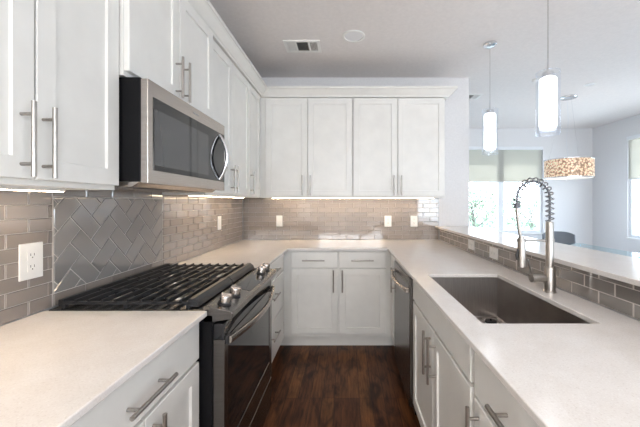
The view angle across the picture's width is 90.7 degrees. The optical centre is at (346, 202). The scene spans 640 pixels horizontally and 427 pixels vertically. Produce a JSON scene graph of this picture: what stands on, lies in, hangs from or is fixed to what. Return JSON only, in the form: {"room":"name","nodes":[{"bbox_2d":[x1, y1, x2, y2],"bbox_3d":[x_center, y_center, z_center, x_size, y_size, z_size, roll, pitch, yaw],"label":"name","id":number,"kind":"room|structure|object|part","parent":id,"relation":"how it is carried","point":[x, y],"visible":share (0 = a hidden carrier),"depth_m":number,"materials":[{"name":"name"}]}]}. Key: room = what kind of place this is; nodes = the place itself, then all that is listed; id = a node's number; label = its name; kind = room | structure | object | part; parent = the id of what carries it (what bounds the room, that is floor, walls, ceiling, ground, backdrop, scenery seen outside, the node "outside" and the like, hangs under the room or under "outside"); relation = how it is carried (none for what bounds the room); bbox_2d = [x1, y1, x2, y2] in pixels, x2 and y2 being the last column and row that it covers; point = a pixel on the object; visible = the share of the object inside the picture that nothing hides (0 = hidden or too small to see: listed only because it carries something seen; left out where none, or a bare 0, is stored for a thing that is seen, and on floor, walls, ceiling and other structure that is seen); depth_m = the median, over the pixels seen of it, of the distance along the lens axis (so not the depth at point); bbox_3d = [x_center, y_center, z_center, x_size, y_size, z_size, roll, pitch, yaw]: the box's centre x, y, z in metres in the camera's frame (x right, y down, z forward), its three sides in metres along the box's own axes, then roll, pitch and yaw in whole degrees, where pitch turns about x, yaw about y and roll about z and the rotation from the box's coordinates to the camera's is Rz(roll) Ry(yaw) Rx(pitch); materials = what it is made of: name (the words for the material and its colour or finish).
{"room":"kitchen","nodes":[
{"label":"kitchen","id":0,"kind":"room"},
{"bbox_2d":[0,196,240,325],"bbox_3d":[-1.230,-0.032,-0.378,0.140,2.712,7.745,0,0,0],"label":"wall","id":1,"kind":"structure","parent":0,"point":[59,196],"depth_m":1.22,"materials":[{"name":"paint"}]},
{"bbox_2d":[0,190,51,324],"bbox_3d":[-1.155,0.171,0.365,0.009,0.477,1.730,0,0,0],"label":"tile backsplash","id":2,"kind":"structure","parent":1,"relation":"attached to","point":[25,216],"depth_m":1.12,"materials":[{"name":"beige tile"}]},
{"bbox_2d":[18,242,42,281],"bbox_3d":[-1.145,0.212,1.143,0.008,0.130,0.086,0,0,0],"label":"wall outlet","id":3,"kind":"object","parent":2,"relation":"attached to","point":[30,255],"visible":1,"depth_m":1.14,"materials":[{"name":"white plastic"}]},
{"bbox_2d":[27,250,36,260],"bbox_3d":[-1.142,0.191,1.143,0.003,0.033,0.033,0,0,0],"label":"socket","id":4,"kind":"object","parent":3,"relation":"attached to","point":[31,254],"depth_m":1.14,"materials":[{"name":"white plastic"}]},
{"bbox_2d":[27,261,36,271],"bbox_3d":[-1.142,0.233,1.143,0.003,0.033,0.033,0,0,0],"label":"socket","id":5,"kind":"object","parent":3,"relation":"attached to","point":[31,265],"depth_m":1.14,"materials":[{"name":"white plastic"}]},
{"bbox_2d":[0,0,118,189],"bbox_3d":[-0.984,-0.553,0.867,0.329,1.012,0.652,0,0,0],"label":"upper cabinet","id":6,"kind":"object","parent":1,"relation":"attached to","point":[59,59],"visible":1,"depth_m":0.95,"materials":[{"name":"paint"}]},
{"bbox_3d":[-0.870,-0.557,0.707,0.020,0.986,0.321,0,0,0],"label":"door","id":7,"kind":"part","parent":6,"relation":"part of","materials":[{"name":"paint"}]},
{"bbox_3d":[-0.840,-0.168,0.831,0.041,0.200,0.012,0,0,0],"label":"handle","id":8,"kind":"part","parent":6,"relation":"part of","materials":[{"name":"silver metal"}]},
{"bbox_3d":[-0.840,-0.168,0.891,0.041,0.200,0.012,0,0,0],"label":"handle","id":9,"kind":"part","parent":6,"relation":"part of","materials":[{"name":"silver metal"}]},
{"bbox_2d":[52,190,162,306],"bbox_3d":[-1.154,0.171,1.600,0.011,0.477,0.739,0,0,0],"label":"tile panel","id":10,"kind":"object","parent":1,"relation":"attached to","point":[98,240],"visible":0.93,"depth_m":1.47,"materials":[{"name":"grey tile"}]},
{"bbox_2d":[119,0,212,118],"bbox_3d":[-0.968,-0.772,1.575,0.360,0.576,0.759,0,0,0],"label":"upper cabinet","id":11,"kind":"object","parent":1,"relation":"attached to","point":[167,43],"visible":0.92,"depth_m":1.48,"materials":[{"name":"paint"}]},
{"bbox_3d":[-0.839,-0.776,1.377,0.020,0.548,0.359,0,0,0],"label":"door","id":12,"kind":"part","parent":11,"relation":"part of","materials":[{"name":"paint"}]},
{"bbox_2d":[115,77,228,192],"bbox_3d":[-0.919,-0.269,1.575,0.437,0.418,0.752,0,0,0],"label":"microwave","id":13,"kind":"object","parent":11,"relation":"attached to","point":[167,145],"visible":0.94,"depth_m":1.33,"materials":[{"name":"silver metal"}]},
{"bbox_3d":[-0.757,-0.270,1.586,0.002,0.287,0.710,0,0,0],"label":"door glass","id":14,"kind":"part","parent":13,"relation":"part of","materials":[{"name":"black glass"}]},
{"bbox_3d":[-0.733,-0.269,1.866,0.064,0.274,0.020,0,0,0],"label":"handle","id":15,"kind":"part","parent":13,"relation":"part of","materials":[{"name":"silver metal"}]},
{"bbox_3d":[-0.809,-0.606,1.526,0.041,0.200,0.012,0,0,0],"label":"handle","id":16,"kind":"part","parent":11,"relation":"part of","materials":[{"name":"silver metal"}]},
{"bbox_3d":[-0.809,-0.606,1.594,0.041,0.200,0.012,0,0,0],"label":"handle","id":17,"kind":"part","parent":11,"relation":"part of","materials":[{"name":"silver metal"}]},
{"bbox_3d":[-0.839,-0.776,1.756,0.020,0.548,0.386,0,0,0],"label":"door","id":18,"kind":"part","parent":11,"relation":"part of","materials":[{"name":"paint"}]},
{"bbox_2d":[162,195,242,264],"bbox_3d":[-1.155,0.171,2.722,0.009,0.477,1.504,0,0,0],"label":"tile backsplash","id":19,"kind":"structure","parent":1,"relation":"attached to","point":[190,230],"depth_m":2.41,"materials":[{"name":"beige tile"}]},
{"bbox_2d":[217,216,220,229],"bbox_3d":[-1.145,0.184,2.830,0.009,0.122,0.078,0,0,0],"label":"light switch","id":20,"kind":"object","parent":19,"relation":"attached to","point":[218,217],"visible":1,"depth_m":2.81,"materials":[{"name":"white plastic"}]},
{"bbox_2d":[162,40,248,196],"bbox_3d":[-0.984,-0.553,2.364,0.329,1.012,0.812,0,0,0],"label":"upper cabinet","id":21,"kind":"object","parent":1,"relation":"attached to","point":[230,87],"visible":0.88,"depth_m":2.37,"materials":[{"name":"paint"}]},
{"bbox_2d":[189,195,243,197],"bbox_3d":[-1.022,-0.056,2.575,0.025,0.024,1.050,0,0,0],"label":"light","id":22,"kind":"object","parent":21,"relation":"attached to","point":[189,195],"visible":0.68,"depth_m":2.39,"materials":[{"name":"white plastic"}]},
{"bbox_3d":[-0.870,-0.557,2.165,0.020,0.986,0.388,0,0,0],"label":"door","id":23,"kind":"part","parent":21,"relation":"part of","materials":[{"name":"paint"}]},
{"bbox_3d":[-0.840,-0.176,2.328,0.041,0.200,0.012,0,0,0],"label":"handle","id":24,"kind":"part","parent":21,"relation":"part of","materials":[{"name":"silver metal"}]},
{"bbox_3d":[-0.840,-0.176,2.396,0.041,0.200,0.012,0,0,0],"label":"handle","id":25,"kind":"part","parent":21,"relation":"part of","materials":[{"name":"silver metal"}]},
{"bbox_3d":[-0.870,-0.557,2.564,0.020,0.986,0.399,0,0,0],"label":"door","id":26,"kind":"part","parent":21,"relation":"part of","materials":[{"name":"paint"}]},
{"bbox_2d":[244,84,259,197],"bbox_3d":[-0.984,-0.553,2.980,0.329,1.012,0.415,0,0,0],"label":"upper cabinet","id":27,"kind":"object","parent":1,"relation":"attached to","point":[254,98],"visible":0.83,"depth_m":2.95,"materials":[{"name":"paint"}]},
{"bbox_3d":[-0.840,-0.176,2.800,0.041,0.200,0.012,0,0,0],"label":"handle","id":28,"kind":"part","parent":27,"relation":"part of","materials":[{"name":"silver metal"}]},
{"bbox_3d":[-0.870,-0.557,2.949,0.020,0.986,0.342,0,0,0],"label":"door","id":29,"kind":"part","parent":27,"relation":"part of","materials":[{"name":"paint"}]},
{"bbox_3d":[-0.984,-0.553,0.039,0.329,1.013,0.997,0,0,0],"label":"upper cabinet","id":30,"kind":"object","parent":1,"relation":"attached to","visible":0},
{"bbox_2d":[0,184,64,191],"bbox_3d":[-1.022,-0.052,0.415,0.025,0.030,1.430,0,0,0],"label":"light","id":31,"kind":"object","parent":30,"relation":"attached to","point":[2,187],"visible":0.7,"depth_m":1.01,"materials":[{"name":"white plastic"}]},
{"bbox_2d":[0,189,60,191],"bbox_3d":[-1.022,-0.038,0.415,0.019,0.002,1.424,0,0,0],"label":"diffuser","id":32,"kind":"object","parent":31,"relation":"attached to","point":[41,190],"depth_m":1.03,"materials":[{"name":"white"}]},
{"bbox_2d":[263,345,420,426],"bbox_3d":[1.725,1.374,0.900,6.050,0.100,10.300,0,0,0],"label":"floor","id":33,"kind":"structure","parent":0,"point":[312,385],"depth_m":2.25,"materials":[{"name":"brown wood"}]},
{"bbox_2d":[70,323,198,426],"bbox_3d":[-0.830,0.877,0.864,0.631,0.893,0.646,0,0,0],"label":"base cabinet","id":34,"kind":"object","parent":33,"relation":"on","point":[165,392],"visible":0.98,"depth_m":0.93,"materials":[{"name":"paint"}]},
{"bbox_3d":[-0.565,0.891,0.704,0.020,0.589,0.315,0,0,0],"label":"door","id":35,"kind":"part","parent":34,"relation":"part of","materials":[{"name":"paint"}]},
{"bbox_3d":[-0.535,0.524,0.862,0.041,0.012,0.200,0,0,0],"label":"handle","id":36,"kind":"part","parent":34,"relation":"part of","materials":[{"name":"silver metal"}]},
{"bbox_3d":[-0.535,0.704,0.900,0.041,0.200,0.012,0,0,0],"label":"handle","id":37,"kind":"part","parent":34,"relation":"part of","materials":[{"name":"silver metal"}]},
{"bbox_3d":[-0.565,0.891,1.024,0.020,0.589,0.315,0,0,0],"label":"door","id":38,"kind":"part","parent":34,"relation":"part of","materials":[{"name":"paint"}]},
{"bbox_2d":[49,262,276,426],"bbox_3d":[-0.768,0.842,1.575,0.733,0.964,0.758,0,0,0],"label":"gas range","id":39,"kind":"object","parent":33,"relation":"on","point":[235,359],"visible":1,"depth_m":1.36,"materials":[{"name":"black metal"}]},
{"bbox_2d":[49,268,255,310],"bbox_3d":[-0.840,0.419,1.575,0.590,0.024,0.758,0,0,0],"label":"cooktop","id":40,"kind":"object","parent":39,"relation":"in","point":[203,305],"depth_m":1.24,"materials":[{"name":"black metal"}]},
{"bbox_3d":[-0.720,0.399,1.370,0.114,0.017,0.114,0,0,0],"label":"burner","id":41,"kind":"part","parent":39,"relation":"part of","materials":[{"name":"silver metal"}]},
{"bbox_3d":[-0.489,0.386,1.262,0.055,0.052,0.053,0,0,0],"label":"knob","id":42,"kind":"part","parent":39,"relation":"part of","materials":[{"name":"silver metal"}]},
{"bbox_3d":[-0.459,0.528,1.222,0.014,0.032,0.024,0,0,0],"label":"handle mount","id":43,"kind":"part","parent":39,"relation":"part of","materials":[{"name":"silver metal"}]},
{"bbox_3d":[-0.489,0.386,1.372,0.055,0.052,0.053,0,0,0],"label":"knob","id":44,"kind":"part","parent":39,"relation":"part of","materials":[{"name":"silver metal"}]},
{"bbox_3d":[-0.491,0.425,1.575,0.114,0.062,0.754,0,0,0],"label":"control panel","id":45,"kind":"part","parent":39,"relation":"part of","materials":[{"name":"silver metal"}]},
{"bbox_3d":[-0.489,0.493,1.575,0.042,0.062,0.750,0,0,0],"label":"vent rail","id":46,"kind":"part","parent":39,"relation":"part of","materials":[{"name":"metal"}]},
{"bbox_3d":[-0.488,0.796,1.575,0.044,0.545,0.750,0,0,0],"label":"door","id":47,"kind":"part","parent":39,"relation":"part of","materials":[{"name":"silver metal"}]},
{"bbox_3d":[-0.486,0.754,1.565,0.037,0.410,0.654,0,0,0],"label":"door glass","id":48,"kind":"part","parent":39,"relation":"part of","materials":[{"name":"black glass"}]},
{"bbox_3d":[-0.430,0.530,1.575,0.056,0.032,0.730,0,0,0],"label":"handle","id":49,"kind":"part","parent":39,"relation":"part of","materials":[{"name":"silver metal"}]},
{"bbox_3d":[-0.489,1.164,1.575,0.042,0.170,0.750,0,0,0],"label":"warming drawer","id":50,"kind":"part","parent":39,"relation":"part of","materials":[{"name":"silver metal"}]},
{"bbox_3d":[-0.489,0.386,1.800,0.055,0.052,0.053,0,0,0],"label":"knob","id":51,"kind":"part","parent":39,"relation":"part of","materials":[{"name":"silver metal"}]},
{"bbox_3d":[-0.489,0.386,1.888,0.055,0.052,0.053,0,0,0],"label":"knob","id":52,"kind":"part","parent":39,"relation":"part of","materials":[{"name":"silver metal"}]},
{"bbox_2d":[270,254,283,361],"bbox_3d":[-0.830,0.877,2.411,0.631,0.893,0.896,0,0,0],"label":"base cabinet","id":53,"kind":"object","parent":33,"relation":"on","point":[277,280],"visible":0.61,"depth_m":2.51,"materials":[{"name":"paint"}]},
{"bbox_3d":[-0.535,0.999,2.360,0.041,0.012,0.200,0,0,0],"label":"handle","id":54,"kind":"part","parent":53,"relation":"part of","materials":[{"name":"silver metal"}]},
{"bbox_3d":[-0.565,0.515,2.364,0.020,0.139,0.792,0,0,0],"label":"drawer","id":55,"kind":"part","parent":53,"relation":"part of","materials":[{"name":"paint"}]},
{"bbox_3d":[-0.565,0.743,2.364,0.020,0.292,0.792,0,0,0],"label":"drawer","id":56,"kind":"part","parent":53,"relation":"part of","materials":[{"name":"paint"}]},
{"bbox_3d":[-0.565,1.044,2.364,0.020,0.285,0.792,0,0,0],"label":"drawer","id":57,"kind":"part","parent":53,"relation":"part of","materials":[{"name":"paint"}]},
{"bbox_2d":[280,251,393,344],"bbox_3d":[-0.083,0.877,3.130,1.098,0.893,0.661,0,0,0],"label":"base cabinet","id":58,"kind":"object","parent":33,"relation":"on","point":[331,297],"visible":0.96,"depth_m":2.85,"materials":[{"name":"paint"}]},
{"bbox_3d":[-0.294,0.514,2.849,0.422,0.137,0.020,0,0,0],"label":"drawer","id":59,"kind":"part","parent":58,"relation":"part of","materials":[{"name":"paint"}]},
{"bbox_3d":[-0.294,0.891,2.849,0.422,0.589,0.020,0,0,0],"label":"door","id":60,"kind":"part","parent":58,"relation":"part of","materials":[{"name":"paint"}]},
{"bbox_3d":[0.141,0.514,2.849,0.422,0.137,0.020,0,0,0],"label":"drawer","id":61,"kind":"part","parent":58,"relation":"part of","materials":[{"name":"paint"}]},
{"bbox_3d":[0.141,0.891,2.849,0.422,0.589,0.020,0,0,0],"label":"door","id":62,"kind":"part","parent":58,"relation":"part of","materials":[{"name":"paint"}]},
{"bbox_2d":[178,240,639,426],"bbox_3d":[-0.068,0.420,1.592,2.163,0.020,3.784,0,0,0],"label":"countertop","id":63,"kind":"structure","parent":58,"relation":"on","point":[561,375],"depth_m":0.94,"materials":[{"name":"stone"}]},
{"bbox_2d":[431,277,589,323],"bbox_3d":[0.662,0.547,1.438,0.438,0.232,0.774,0,0,0],"label":"sink","id":64,"kind":"object","parent":63,"relation":"in","point":[492,300],"visible":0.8,"depth_m":1.74,"materials":[{"name":"metal"}]},
{"bbox_2d":[512,177,556,293],"bbox_3d":[0.859,0.147,1.445,0.197,0.526,0.054,0,0,0],"label":"faucet","id":65,"kind":"object","parent":63,"relation":"on","point":[549,276],"visible":1,"depth_m":1.43,"materials":[{"name":"silver metal"}]},
{"bbox_3d":[0.838,0.296,1.438,0.035,0.079,0.012,0,0,-13],"label":"lever","id":66,"kind":"part","parent":65,"relation":"part of","materials":[{"name":"silver metal"}]},
{"bbox_3d":[0.865,0.174,1.445,0.169,0.016,0.039,0,0,0],"label":"support arm","id":67,"kind":"part","parent":65,"relation":"part of","materials":[{"name":"silver metal"}]},
{"bbox_2d":[390,255,394,343],"bbox_3d":[0.680,0.877,2.672,0.661,0.893,0.374,0,0,0],"label":"base cabinet","id":68,"kind":"object","parent":33,"relation":"on","point":[392,257],"visible":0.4,"depth_m":2.70,"materials":[{"name":"paint"}]},
{"bbox_3d":[0.370,0.624,2.535,0.041,0.200,0.012,0,0,0],"label":"handle","id":69,"kind":"part","parent":68,"relation":"part of","materials":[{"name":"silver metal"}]},
{"bbox_2d":[390,259,416,414],"bbox_3d":[0.640,0.879,2.176,0.660,0.890,0.604,0,0,0],"label":"dishwasher","id":70,"kind":"object","parent":33,"relation":"on","point":[403,283],"visible":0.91,"depth_m":2.04,"materials":[{"name":"silver metal"}]},
{"bbox_3d":[0.341,0.529,2.177,0.063,0.026,0.568,0,0,0],"label":"handle","id":71,"kind":"part","parent":70,"relation":"part of","materials":[{"name":"silver metal"}]},
{"bbox_3d":[0.388,0.838,2.176,0.032,0.763,0.600,0,0,0],"label":"door","id":72,"kind":"part","parent":70,"relation":"part of","materials":[{"name":"silver metal"}]},
{"bbox_2d":[413,280,476,426],"bbox_3d":[0.680,0.877,1.429,0.661,0.893,0.876,0,0,0],"label":"base cabinet","id":73,"kind":"object","parent":33,"relation":"on","point":[443,361],"visible":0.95,"depth_m":1.36,"materials":[{"name":"paint"}]},
{"bbox_3d":[0.400,0.884,1.647,0.020,0.603,0.430,0,0,0],"label":"door","id":74,"kind":"part","parent":73,"relation":"part of","materials":[{"name":"paint"}]},
{"bbox_3d":[0.370,0.699,1.468,0.041,0.200,0.012,0,0,0],"label":"handle","id":75,"kind":"part","parent":73,"relation":"part of","materials":[{"name":"silver metal"}]},
{"bbox_3d":[0.370,0.699,1.385,0.041,0.200,0.012,0,0,0],"label":"handle","id":76,"kind":"part","parent":73,"relation":"part of","materials":[{"name":"silver metal"}]},
{"bbox_3d":[0.400,0.884,1.210,0.020,0.603,0.428,0,0,0],"label":"door","id":77,"kind":"part","parent":73,"relation":"part of","materials":[{"name":"paint"}]},
{"bbox_2d":[465,352,538,426],"bbox_3d":[0.680,0.877,0.692,0.661,0.893,0.582,0,0,0],"label":"base cabinet","id":78,"kind":"object","parent":33,"relation":"on","point":[494,406],"visible":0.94,"depth_m":0.84,"materials":[{"name":"paint"}]},
{"bbox_3d":[0.370,0.704,0.930,0.041,0.200,0.012,0,0,0],"label":"handle","id":79,"kind":"part","parent":78,"relation":"part of","materials":[{"name":"silver metal"}]},
{"bbox_3d":[0.400,0.891,0.686,0.020,0.589,0.557,0,0,0],"label":"door","id":80,"kind":"part","parent":78,"relation":"part of","materials":[{"name":"paint"}]},
{"bbox_3d":[0.370,0.517,0.700,0.041,0.012,0.200,0,0,0],"label":"handle","id":81,"kind":"part","parent":78,"relation":"part of","materials":[{"name":"silver metal"}]},
{"bbox_3d":[-0.830,0.878,0.039,0.631,0.893,0.996,0,0,0],"label":"base cabinet","id":82,"kind":"object","parent":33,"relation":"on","visible":0},
{"bbox_2d":[0,311,206,426],"bbox_3d":[-0.839,0.420,0.347,0.620,0.020,1.694,0,0,0],"label":"countertop","id":83,"kind":"structure","parent":82,"relation":"on","point":[56,367],"depth_m":0.84,"materials":[{"name":"stone"}]},
{"bbox_2d":[242,78,468,239],"bbox_3d":[0.028,-0.032,3.570,2.656,2.712,0.150,0,0,0],"label":"wall","id":84,"kind":"structure","parent":0,"point":[454,208],"depth_m":3.50,"materials":[{"name":"paint"}]},
{"bbox_2d":[260,98,352,197],"bbox_3d":[-0.411,-0.553,3.305,0.934,1.012,0.354,0,0,0],"label":"upper cabinet","id":85,"kind":"object","parent":84,"relation":"attached to","point":[306,144],"visible":1,"depth_m":3.18,"materials":[{"name":"paint"}]},
{"bbox_3d":[-0.609,-0.557,3.179,0.420,0.986,0.020,0,0,0],"label":"door","id":86,"kind":"part","parent":85,"relation":"part of","materials":[{"name":"paint"}]},
{"bbox_3d":[-0.172,-0.557,3.179,0.443,0.986,0.020,0,0,0],"label":"door","id":87,"kind":"part","parent":85,"relation":"part of","materials":[{"name":"paint"}]},
{"bbox_2d":[243,198,438,238],"bbox_3d":[-0.068,0.166,3.490,2.165,0.486,0.009,0,0,0],"label":"tile backsplash","id":88,"kind":"structure","parent":84,"relation":"attached to","point":[303,218],"depth_m":3.48,"materials":[{"name":"beige tile"}]},
{"bbox_2d":[276,215,282,225],"bbox_3d":[-0.747,0.204,3.479,0.070,0.122,0.009,0,0,0],"label":"light switch","id":89,"kind":"object","parent":88,"relation":"attached to","point":[279,218],"visible":1,"depth_m":3.48,"materials":[{"name":"white plastic"}]},
{"bbox_2d":[384,216,391,226],"bbox_3d":[0.453,0.206,3.480,0.078,0.122,0.008,0,0,0],"label":"wall outlet","id":90,"kind":"object","parent":88,"relation":"attached to","point":[387,219],"visible":1,"depth_m":3.48,"materials":[{"name":"white plastic"}]},
{"bbox_2d":[411,216,417,226],"bbox_3d":[0.741,0.206,3.480,0.078,0.122,0.008,0,0,0],"label":"wall outlet","id":91,"kind":"object","parent":88,"relation":"attached to","point":[414,219],"visible":1,"depth_m":3.48,"materials":[{"name":"white plastic"}]},
{"bbox_2d":[353,98,444,197],"bbox_3d":[0.523,-0.553,3.305,0.930,1.012,0.354,0,0,0],"label":"upper cabinet","id":92,"kind":"object","parent":84,"relation":"attached to","point":[399,143],"visible":1,"depth_m":3.18,"materials":[{"name":"paint"}]},
{"bbox_2d":[187,0,457,100],"bbox_3d":[0.104,-1.102,1.492,1.967,0.084,3.985,0,0,0],"label":"trim","id":93,"kind":"structure","parent":92,"relation":"attached to","point":[222,35],"depth_m":3.09,"materials":[{"name":"paint"}]},
{"bbox_3d":[0.286,-0.557,3.179,0.440,0.986,0.020,0,0,0],"label":"door","id":94,"kind":"part","parent":92,"relation":"part of","materials":[{"name":"paint"}]},
{"bbox_3d":[0.747,-0.557,3.179,0.466,0.986,0.020,0,0,0],"label":"door","id":95,"kind":"part","parent":92,"relation":"part of","materials":[{"name":"paint"}]},
{"bbox_2d":[209,0,639,127],"bbox_3d":[1.725,-1.448,0.900,6.050,0.120,10.300,0,0,0],"label":"ceiling","id":96,"kind":"structure","parent":0,"point":[583,42],"depth_m":2.77,"materials":[{"name":"paint"}]},
{"bbox_2d":[283,40,320,52],"bbox_3d":[-0.393,-1.384,2.795,0.315,0.008,0.210,0,0,0],"label":"ceiling vent","id":97,"kind":"object","parent":96,"relation":"in","point":[292,46],"visible":1,"depth_m":2.79,"materials":[{"name":"white plastic"}]},
{"bbox_2d":[342,30,364,41],"bbox_3d":[0.055,-1.384,2.625,0.190,0.008,0.190,0,0,0],"label":"recessed light","id":98,"kind":"object","parent":96,"relation":"in","point":[350,35],"visible":1,"depth_m":2.62,"materials":[{"name":"white plastic"}]},
{"bbox_2d":[469,94,482,98],"bbox_3d":[1.590,-1.384,4.120,0.300,0.008,0.200,0,0,0],"label":"ceiling vent","id":99,"kind":"object","parent":96,"relation":"in","point":[471,96],"visible":0.52,"depth_m":4.10,"materials":[{"name":"white plastic"}]},
{"bbox_2d":[483,40,497,154],"bbox_3d":[1.248,-0.904,2.750,0.134,0.966,0.134,0,0,0],"label":"pendant light","id":100,"kind":"object","parent":96,"relation":"hanging from","point":[490,116],"visible":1,"depth_m":2.72,"materials":[{"name":"white glass"}]},
{"bbox_3d":[1.248,-0.620,2.750,0.094,0.308,0.094,0,0,0],"label":"lamp shade","id":101,"kind":"part","parent":100,"relation":"part of","materials":[{"name":"white glass"}]},
{"bbox_2d":[532,78,540,82],"bbox_3d":[2.140,-1.371,3.550,0.100,0.033,0.100,0,0,0],"label":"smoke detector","id":102,"kind":"object","parent":96,"relation":"attached to","point":[535,80],"visible":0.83,"depth_m":3.53,"materials":[{"name":"white plastic"}]},
{"bbox_2d":[539,59,560,128],"bbox_3d":[1.248,-0.904,1.956,0.134,0.966,0.134,0,0,0],"label":"pendant light","id":103,"kind":"object","parent":96,"relation":"hanging from","point":[548,82],"visible":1,"depth_m":1.92,"materials":[{"name":"white glass"}]},
{"bbox_3d":[1.248,-0.620,1.956,0.094,0.308,0.094,0,0,0],"label":"lamp shade","id":104,"kind":"part","parent":103,"relation":"part of","materials":[{"name":"white glass"}]},
{"bbox_2d":[544,94,594,179],"bbox_3d":[2.910,-0.852,4.140,0.554,1.072,0.554,0,0,0],"label":"drum pendant light","id":105,"kind":"object","parent":96,"relation":"hanging from","point":[580,167],"visible":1,"depth_m":3.95,"materials":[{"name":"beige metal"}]},
{"bbox_2d":[546,176,585,178],"bbox_3d":[2.910,-0.332,4.140,0.534,0.008,0.534,0,0,0],"label":"diffuser","id":106,"kind":"object","parent":105,"relation":"attached to","point":[547,177],"depth_m":4.15,"materials":[{"name":"white"}]},
{"bbox_3d":[2.910,-0.443,4.140,0.544,0.223,0.544,0,0,0],"label":"lamp shade","id":107,"kind":"part","parent":105,"relation":"part of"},
{"bbox_2d":[583,82,595,86],"bbox_3d":[2.850,-1.384,3.700,0.120,0.008,0.120,0,0,0],"label":"recessed light","id":108,"kind":"object","parent":96,"relation":"in","point":[592,83],"visible":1,"depth_m":3.69,"materials":[{"name":"white plastic"}]},
{"bbox_2d":[469,128,592,244],"bbox_3d":[2.918,-0.032,5.975,3.364,2.712,0.150,0,0,0],"label":"wall","id":109,"kind":"structure","parent":0,"point":[573,201],"depth_m":5.90,"materials":[{"name":"paint"}]},
{"bbox_2d":[469,147,542,181],"bbox_3d":[2.885,-0.711,5.902,1.560,0.667,0.045,0,0,0],"label":"roller shade","id":110,"kind":"object","parent":109,"relation":"attached to","point":[511,164],"visible":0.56,"depth_m":5.91,"materials":[{"name":"fabric"}]},
{"bbox_2d":[494,182,542,233],"bbox_3d":[2.885,-0.226,5.938,1.570,1.640,0.125,0,0,0],"label":"window","id":111,"kind":"structure","parent":109,"relation":"in","point":[500,185],"depth_m":5.93,"materials":[{"name":"white paint"}]},
{"bbox_3d":[2.885,0.582,5.902,1.570,0.024,0.055,0,0,0],"label":"sill","id":112,"kind":"part","parent":111,"relation":"part of","materials":[{"name":"paint"}]},
{"bbox_2d":[441,240,639,320],"bbox_3d":[1.185,0.803,1.597,0.310,1.041,3.795,0,0,0],"label":"wall","id":113,"kind":"structure","parent":0,"point":[441,240],"depth_m":1.41,"materials":[{"name":"paint"}]},
{"bbox_2d":[435,226,639,286],"bbox_3d":[1.175,0.272,1.577,0.394,0.021,3.834,0,0,0],"label":"bar","id":114,"kind":"object","parent":113,"relation":"on","point":[622,268],"visible":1,"depth_m":1.56,"materials":[{"name":"stone"}]},
{"bbox_2d":[439,229,639,319],"bbox_3d":[1.023,0.346,1.587,0.010,0.126,3.773,0,0,0],"label":"tile backsplash","id":115,"kind":"structure","parent":113,"relation":"attached to","point":[623,297],"depth_m":1.39,"materials":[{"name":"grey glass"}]},
{"bbox_2d":[468,239,474,250],"bbox_3d":[1.013,0.344,2.570,0.008,0.078,0.122,0,0,0],"label":"wall outlet","id":116,"kind":"object","parent":115,"relation":"attached to","point":[471,243],"visible":1,"depth_m":2.56,"materials":[{"name":"white plastic"}]},
{"bbox_2d":[489,246,497,259],"bbox_3d":[1.013,0.350,2.180,0.008,0.078,0.122,0,0,0],"label":"wall outlet","id":117,"kind":"object","parent":115,"relation":"attached to","point":[493,252],"visible":1,"depth_m":2.18,"materials":[{"name":"white plastic"}]},
{"bbox_2d":[593,114,639,252],"bbox_3d":[4.675,-0.032,0.900,0.150,2.712,10.000,0,0,0],"label":"wall","id":118,"kind":"structure","parent":0,"point":[610,144],"depth_m":5.44,"materials":[{"name":"paint"}]},
{"bbox_2d":[626,180,639,239],"bbox_3d":[4.638,-0.241,4.235,0.125,1.670,1.870,0,0,0],"label":"window","id":119,"kind":"structure","parent":118,"relation":"in","point":[632,183],"depth_m":5.12,"materials":[{"name":"white paint"}]},
{"bbox_2d":[626,134,639,179],"bbox_3d":[4.603,-0.721,4.235,0.045,0.707,1.860,0,0,0],"label":"roller shade","id":120,"kind":"object","parent":118,"relation":"attached to","point":[633,141],"visible":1,"depth_m":5.05,"materials":[{"name":"fabric"}]},
{"bbox_3d":[2.980,1.321,2.650,3.240,0.006,6.500,0,0,0],"label":"floor","id":121,"kind":"structure","parent":0,"visible":0},
{"bbox_2d":[542,231,575,242],"bbox_3d":[3.315,0.894,4.824,0.470,0.863,0.490,0,0,12],"label":"dining chair","id":122,"kind":"object","parent":121,"relation":"on","point":[559,236],"visible":0.12,"depth_m":5.01,"materials":[{"name":"grey plastic"}]},
{"bbox_2d":[562,243,639,257],"bbox_3d":[2.865,0.949,3.890,0.870,0.750,1.140,0,0,0],"label":"dining table","id":123,"kind":"object","parent":121,"relation":"on","point":[615,251],"visible":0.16,"depth_m":3.85,"materials":[{"name":"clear glass"}]},
{"label":"outside","id":124,"kind":"structure","parent":0,"visible":0},
{"bbox_2d":[470,217,639,234],"bbox_3d":[9.000,1.874,23.100,42.000,0.100,33.800,0,0,0],"label":"ground","id":125,"kind":"structure","parent":124,"point":[637,221],"depth_m":24.98,"materials":[{"name":"white"}]},
{"bbox_2d":[469,185,504,229],"bbox_3d":[3.626,0.643,8.987,1.672,2.369,1.611,0,0,0],"label":"tree","id":126,"kind":"object","parent":125,"relation":"on","point":[474,204],"visible":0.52,"depth_m":8.71,"materials":[{"name":"green plant"}]},
{"bbox_2d":[504,192,536,229],"bbox_3d":[5.599,0.749,9.608,1.592,2.158,1.613,0,0,0],"label":"tree","id":127,"kind":"object","parent":125,"relation":"on","point":[531,221],"visible":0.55,"depth_m":9.54,"materials":[{"name":"green plant"}]}
]}

